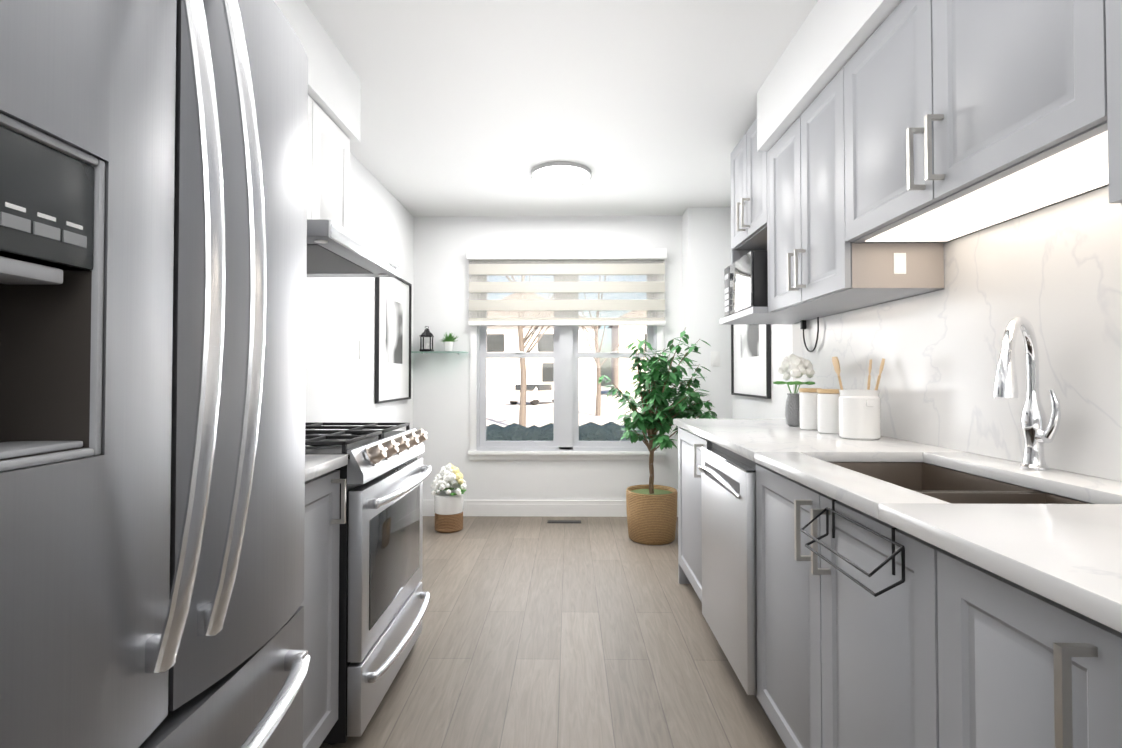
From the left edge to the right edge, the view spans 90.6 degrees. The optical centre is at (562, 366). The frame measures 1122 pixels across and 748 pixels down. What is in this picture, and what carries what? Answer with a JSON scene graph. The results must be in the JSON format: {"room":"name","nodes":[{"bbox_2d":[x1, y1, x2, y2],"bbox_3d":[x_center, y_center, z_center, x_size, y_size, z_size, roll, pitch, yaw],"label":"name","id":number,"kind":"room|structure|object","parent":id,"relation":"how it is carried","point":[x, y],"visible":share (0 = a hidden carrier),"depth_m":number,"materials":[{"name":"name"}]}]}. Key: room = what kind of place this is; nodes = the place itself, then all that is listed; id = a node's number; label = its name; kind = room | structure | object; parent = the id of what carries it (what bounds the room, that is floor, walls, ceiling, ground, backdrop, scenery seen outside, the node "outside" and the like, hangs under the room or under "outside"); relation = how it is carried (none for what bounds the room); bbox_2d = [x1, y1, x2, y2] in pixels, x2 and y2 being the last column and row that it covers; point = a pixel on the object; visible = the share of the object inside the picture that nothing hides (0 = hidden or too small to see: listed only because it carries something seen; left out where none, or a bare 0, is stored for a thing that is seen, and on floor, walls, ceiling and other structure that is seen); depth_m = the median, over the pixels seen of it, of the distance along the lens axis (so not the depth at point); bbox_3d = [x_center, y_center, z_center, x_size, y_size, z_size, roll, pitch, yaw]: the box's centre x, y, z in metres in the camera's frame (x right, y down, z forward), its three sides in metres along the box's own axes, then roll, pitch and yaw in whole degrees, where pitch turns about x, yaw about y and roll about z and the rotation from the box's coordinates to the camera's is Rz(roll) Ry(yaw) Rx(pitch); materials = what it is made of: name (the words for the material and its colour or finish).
{"room":"kitchen","nodes":[
{"label":"kitchen","id":0,"kind":"room"},
{"bbox_2d":[305,152,413,430],"bbox_3d":[-1.339,-0.059,1.437,0.120,2.480,6.590,0,-1,1],"label":"wall","id":1,"kind":"structure","parent":0,"point":[340,324],"depth_m":3.38,"materials":[{"name":"white paint"}]},
{"bbox_2d":[307,95,318,218],"bbox_3d":[-1.106,-0.732,1.911,0.326,0.556,0.358,0,-1,1],"label":"upper cabinet","id":2,"kind":"object","parent":1,"relation":"attached to","point":[313,109],"depth_m":2.10,"materials":[{"name":"white wood"}]},
{"bbox_2d":[307,219,400,277],"bbox_3d":[-0.988,-0.421,2.083,0.558,0.057,0.716,0,-1,1],"label":"range hood","id":3,"kind":"object","parent":2,"relation":"attached to","point":[334,249],"visible":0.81,"depth_m":2.03,"materials":[{"name":"silver metal"}]},
{"bbox_2d":[319,107,349,230],"bbox_3d":[-1.101,-0.726,2.269,0.326,0.556,0.358,0,-1,1],"label":"upper cabinet","id":4,"kind":"object","parent":1,"relation":"attached to","point":[328,175],"depth_m":2.28,"materials":[{"name":"white wood"}]},
{"bbox_2d":[359,340,363,359],"bbox_3d":[-1.247,-0.100,3.456,0.010,0.116,0.072,0,-1,1],"label":"light switch","id":5,"kind":"object","parent":1,"relation":"attached to","point":[361,349],"visible":1,"depth_m":3.44,"materials":[{"name":"white plastic"}]},
{"bbox_2d":[375,277,411,403],"bbox_3d":[-1.230,-0.204,4.080,0.026,0.920,0.763,0,-1,1],"label":"picture frame","id":6,"kind":"object","parent":1,"relation":"attached to","point":[393,305],"visible":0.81,"depth_m":4.04,"materials":[{"name":"black"}]},
{"bbox_2d":[413,216,682,499],"bbox_3d":[0.048,-0.005,4.654,2.570,2.480,0.120,0,-1,1],"label":"wall","id":7,"kind":"structure","parent":0,"point":[441,386],"depth_m":4.60,"materials":[{"name":"white paint"}]},
{"bbox_2d":[411,351,467,353],"bbox_3d":[-1.007,-0.108,4.532,0.456,0.020,0.147,0,-1,1],"label":"glass shelf","id":8,"kind":"object","parent":7,"relation":"attached to","point":[438,351],"visible":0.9,"depth_m":4.50,"materials":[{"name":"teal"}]},
{"bbox_2d":[419,326,433,351],"bbox_3d":[-1.105,-0.222,4.532,0.110,0.207,0.110,0,-1,1],"label":"lantern","id":9,"kind":"object","parent":8,"relation":"on","point":[426,333],"visible":0.94,"depth_m":4.51,"materials":[{"name":"black metal"}]},
{"bbox_2d":[440,331,457,351],"bbox_3d":[-0.931,-0.201,4.526,0.164,0.165,0.145,0,-1,1],"label":"plant","id":10,"kind":"object","parent":8,"relation":"on","point":[449,340],"visible":1,"depth_m":4.50,"materials":[{"name":"green plant"}]},
{"bbox_2d":[423,500,677,516],"bbox_3d":[-0.123,1.169,4.566,2.230,0.130,0.019,0,-1,1],"label":"baseboard","id":11,"kind":"structure","parent":7,"relation":"attached to","point":[585,508],"depth_m":4.55,"materials":[{"name":"white"}]},
{"bbox_2d":[468,260,665,459],"bbox_3d":[0.037,-0.059,4.627,1.620,1.663,0.155,0,-1,1],"label":"window","id":12,"kind":"structure","parent":7,"relation":"in","point":[566,443],"depth_m":4.60,"materials":[{"name":"white"}]},
{"bbox_2d":[486,275,647,440],"bbox_3d":[0.038,-0.072,4.662,1.350,1.395,0.030,0,-1,1],"label":"window panel","id":13,"kind":"object","parent":12,"relation":"attached to","point":[552,375],"visible":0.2,"depth_m":4.65,"materials":[{"name":"clear glass"}]},
{"bbox_2d":[467,248,666,325],"bbox_3d":[0.036,-0.644,4.547,1.630,0.625,0.075,0,-1,1],"label":"window blind","id":14,"kind":"object","parent":12,"relation":"attached to","point":[565,268],"visible":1,"depth_m":4.54,"materials":[{"name":"white fabric"}]},
{"bbox_2d":[319,516,785,747],"bbox_3d":[0.006,1.220,1.397,2.810,0.080,6.590,0,-1,1],"label":"floor","id":15,"kind":"structure","parent":0,"point":[586,632],"depth_m":2.31,"materials":[{"name":"beige wood"}]},
{"bbox_2d":[0,0,309,747],"bbox_3d":[-0.841,0.266,0.694,0.845,1.800,0.810,0,-1,1],"label":"fridge","id":16,"kind":"object","parent":15,"relation":"on","point":[153,215],"visible":1,"depth_m":0.67,"materials":[{"name":"silver metal"}]},
{"bbox_2d":[300,470,345,747],"bbox_3d":[-0.959,0.744,1.401,0.632,0.872,0.592,0,-1,1],"label":"base cabinet","id":17,"kind":"object","parent":15,"relation":"on","point":[323,522],"visible":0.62,"depth_m":1.58,"materials":[{"name":"grey wood"}]},
{"bbox_2d":[305,454,347,481],"bbox_3d":[-0.967,0.231,1.410,0.616,0.132,0.592,0,-1,1],"label":"countertop","id":18,"kind":"structure","parent":17,"relation":"on","point":[316,465],"depth_m":1.58,"materials":[{"name":"stone"}]},
{"bbox_2d":[305,422,430,744],"bbox_3d":[-0.898,0.715,2.063,0.721,0.951,0.716,0,-1,1],"label":"stove","id":19,"kind":"object","parent":15,"relation":"on","point":[385,472],"visible":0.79,"depth_m":1.84,"materials":[{"name":"silver metal"}]},
{"bbox_2d":[431,463,466,532],"bbox_3d":[-0.848,0.978,4.173,0.274,0.495,0.280,0,-1,1],"label":"flower basket","id":20,"kind":"object","parent":15,"relation":"on","point":[448,507],"visible":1,"depth_m":4.09,"materials":[{"name":"wicker"}]},
{"bbox_2d":[547,520,580,522],"bbox_3d":[0.017,1.228,4.384,0.265,0.005,0.080,0,-1,1],"label":"floor vent","id":21,"kind":"object","parent":15,"relation":"in","point":[564,521],"visible":1,"depth_m":4.38,"materials":[{"name":"grey metal"}]},
{"bbox_2d":[598,327,717,544],"bbox_3d":[0.661,0.472,3.925,0.812,1.498,0.865,0,-1,1],"label":"ficus plant","id":22,"kind":"object","parent":15,"relation":"on","point":[651,507],"visible":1,"depth_m":3.83,"materials":[{"name":"green plant"}]},
{"bbox_2d":[678,426,865,601],"bbox_3d":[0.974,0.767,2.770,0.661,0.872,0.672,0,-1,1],"label":"base cabinet","id":23,"kind":"object","parent":15,"relation":"on","point":[784,505],"depth_m":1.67,"materials":[{"name":"grey wood"}]},
{"bbox_2d":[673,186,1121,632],"bbox_3d":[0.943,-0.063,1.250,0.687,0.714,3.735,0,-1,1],"label":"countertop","id":24,"kind":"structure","parent":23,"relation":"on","point":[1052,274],"depth_m":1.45,"materials":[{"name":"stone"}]},
{"bbox_2d":[773,354,814,426],"bbox_3d":[1.109,0.113,2.633,0.174,0.345,0.202,0,-1,1],"label":"vase","id":25,"kind":"object","parent":24,"relation":"on","point":[794,366],"visible":0.98,"depth_m":2.61,"materials":[{"name":"grey ceramic"}]},
{"bbox_2d":[799,388,820,429],"bbox_3d":[1.117,0.191,2.496,0.096,0.183,0.096,0,-1,1],"label":"canister","id":26,"kind":"object","parent":24,"relation":"on","point":[808,407],"visible":0.77,"depth_m":2.46,"materials":[{"name":"white ceramic"}]},
{"bbox_2d":[817,389,839,433],"bbox_3d":[1.122,0.188,2.332,0.096,0.183,0.096,0,-1,1],"label":"canister","id":27,"kind":"object","parent":24,"relation":"on","point":[827,413],"visible":0.73,"depth_m":2.29,"materials":[{"name":"white ceramic"}]},
{"bbox_2d":[832,357,884,439],"bbox_3d":[1.144,0.119,2.130,0.171,0.314,0.182,0,-1,1],"label":"utensil crock","id":28,"kind":"object","parent":24,"relation":"on","point":[859,414],"visible":1,"depth_m":2.08,"materials":[{"name":"white ceramic"}]},
{"bbox_2d":[829,462,1089,503],"bbox_3d":[0.936,0.401,1.397,0.394,0.206,0.708,0,-1,1],"label":"sink","id":29,"kind":"object","parent":24,"relation":"in","point":[951,486],"visible":0.15,"depth_m":1.56,"materials":[{"name":"brown metal"}]},
{"bbox_2d":[993,316,1060,469],"bbox_3d":[1.132,0.070,1.371,0.233,0.387,0.194,0,-1,1],"label":"faucet","id":30,"kind":"object","parent":24,"relation":"on","point":[1037,434],"visible":1,"depth_m":1.41,"materials":[{"name":"silver metal"}]},
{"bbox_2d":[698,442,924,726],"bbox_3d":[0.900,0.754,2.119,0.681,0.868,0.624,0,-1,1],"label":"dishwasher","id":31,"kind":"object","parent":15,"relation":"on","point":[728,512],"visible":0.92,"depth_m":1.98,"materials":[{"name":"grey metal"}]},
{"bbox_2d":[756,554,917,747],"bbox_3d":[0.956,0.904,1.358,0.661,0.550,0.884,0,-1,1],"label":"base cabinet","id":32,"kind":"object","parent":15,"relation":"on","point":[837,661],"depth_m":1.27,"materials":[{"name":"grey wood"}]},
{"bbox_2d":[800,500,904,596],"bbox_3d":[0.593,0.358,1.143,0.084,0.117,0.299,0,-1,1],"label":"towel rail","id":33,"kind":"object","parent":32,"relation":"attached to","point":[901,549],"visible":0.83,"depth_m":1.07,"materials":[{"name":"black metal"}]},
{"bbox_2d":[918,538,1121,747],"bbox_3d":[0.946,0.730,0.568,0.661,0.872,0.701,0,-1,1],"label":"base cabinet","id":34,"kind":"object","parent":15,"relation":"on","point":[939,648],"depth_m":0.78,"materials":[{"name":"grey wood"}]},
{"bbox_2d":[304,0,817,216],"bbox_3d":[0.006,-1.340,1.441,2.810,0.080,6.590,0,-1,1],"label":"ceiling","id":35,"kind":"structure","parent":0,"point":[476,108],"depth_m":2.62,"materials":[{"name":"white paint"}]},
{"bbox_2d":[273,0,360,141],"bbox_3d":[-1.112,-1.179,0.387,0.360,0.277,4.220,0,-1,1],"label":"soffit","id":36,"kind":"object","parent":35,"relation":"attached to","point":[334,87],"depth_m":2.15,"materials":[{"name":"white paint"}]},
{"bbox_2d":[531,161,591,186],"bbox_3d":[-0.006,-1.249,3.627,0.396,0.026,0.396,0,-1,1],"label":"ceiling light","id":37,"kind":"object","parent":35,"relation":"in","point":[561,174],"visible":1,"depth_m":3.58,"materials":[{"name":"grey plastic"}]},
{"bbox_2d":[757,0,901,150],"bbox_3d":[1.081,-1.179,0.422,0.395,0.277,4.345,0,-1,1],"label":"soffit","id":38,"kind":"object","parent":35,"relation":"attached to","point":[829,39],"depth_m":2.01,"materials":[{"name":"white paint"}]},
{"bbox_2d":[682,207,731,418],"bbox_3d":[1.161,-0.008,4.464,0.340,2.480,0.230,0,-1,1],"label":"column","id":39,"kind":"structure","parent":0,"point":[706,246],"depth_m":4.36,"materials":[{"name":"white paint"}]},
{"bbox_2d":[711,352,719,365],"bbox_3d":[1.199,-0.056,4.344,0.072,0.116,0.009,0,-1,1],"label":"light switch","id":40,"kind":"object","parent":39,"relation":"attached to","point":[715,358],"visible":1,"depth_m":4.34,"materials":[{"name":"white plastic"}]},
{"bbox_2d":[732,324,792,418],"bbox_3d":[1.351,-0.060,1.402,0.120,2.480,6.590,0,-1,1],"label":"wall","id":41,"kind":"structure","parent":0,"point":[747,407],"depth_m":3.44,"materials":[{"name":"white paint"}]},
{"bbox_2d":[731,324,770,398],"bbox_3d":[1.308,-0.248,3.889,0.026,0.920,0.774,0,-1,1],"label":"picture frame","id":42,"kind":"object","parent":41,"relation":"attached to","point":[750,360],"visible":0.6,"depth_m":3.84,"materials":[{"name":"black"}]},
{"bbox_2d":[719,118,838,324],"bbox_3d":[1.099,-0.734,2.881,0.413,0.983,0.579,0,-1,1],"label":"upper cabinet","id":43,"kind":"object","parent":41,"relation":"attached to","point":[748,197],"visible":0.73,"depth_m":2.86,"materials":[{"name":"grey wood"}]},
{"bbox_2d":[724,250,767,315],"bbox_3d":[1.097,-0.412,2.885,0.383,0.278,0.464,0,-1,1],"label":"microwave","id":44,"kind":"object","parent":43,"relation":"in","point":[745,281],"visible":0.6,"depth_m":2.73,"materials":[{"name":"black"}]},
{"bbox_2d":[800,317,818,351],"bbox_3d":[1.272,-0.157,2.845,0.024,0.171,0.189,0,-1,1],"label":"hanging cord","id":45,"kind":"object","parent":43,"relation":"hanging from","point":[803,324],"visible":0.98,"depth_m":2.90,"materials":[{"name":"black plastic"}]},
{"bbox_2d":[767,67,944,312],"bbox_3d":[1.104,-0.630,2.221,0.387,0.753,0.728,0,-1,1],"label":"upper cabinet","id":46,"kind":"object","parent":41,"relation":"attached to","point":[817,263],"visible":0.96,"depth_m":2.06,"materials":[{"name":"grey wood"}]},
{"bbox_2d":[844,0,1108,242],"bbox_3d":[1.094,-0.718,1.410,0.387,0.604,0.902,0,-1,1],"label":"upper cabinet","id":47,"kind":"object","parent":41,"relation":"attached to","point":[962,118],"visible":0.94,"depth_m":1.33,"materials":[{"name":"grey wood"}]},
{"bbox_2d":[1105,0,1121,205],"bbox_3d":[1.082,-0.657,0.498,0.387,0.756,0.916,0,-1,1],"label":"upper cabinet","id":48,"kind":"object","parent":41,"relation":"attached to","point":[1114,56],"visible":1,"depth_m":0.94,"materials":[{"name":"grey wood"}]},
{"label":"outside","id":49,"kind":"structure","parent":0,"visible":0},
{"bbox_2d":[486,387,641,427],"bbox_3d":[0.655,2.895,53.848,120.000,0.200,81.998,0,-1,1],"label":"street","id":50,"kind":"structure","parent":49,"point":[493,406],"depth_m":29.00,"materials":[{"name":"white snow"}]},
{"bbox_2d":[506,383,552,404],"bbox_3d":[-1.784,1.804,36.843,1.790,1.400,4.400,-1,-1,29],"label":"car","id":51,"kind":"object","parent":50,"relation":"on","point":[539,392],"depth_m":35.52,"materials":[{"name":"white metal"}]},
{"bbox_2d":[487,293,646,396],"bbox_3d":[4.161,-2.357,54.342,58.800,10.319,9.800,0,-1,1],"label":"house","id":52,"kind":"structure","parent":50,"relation":"on","point":[499,344],"depth_m":49.86,"materials":[{"name":"white"}]},
{"bbox_3d":[0.077,1.887,8.862,28.000,0.660,8.000,0,-1,1],"label":"lawn","id":53,"kind":"structure","parent":49,"visible":0},
{"bbox_2d":[486,422,646,440],"bbox_3d":[0.088,1.027,5.745,5.495,0.945,0.860,0,-1,1],"label":"hedge","id":54,"kind":"object","parent":53,"relation":"on","point":[592,429],"depth_m":5.57,"materials":[{"name":"grey"}]}
]}

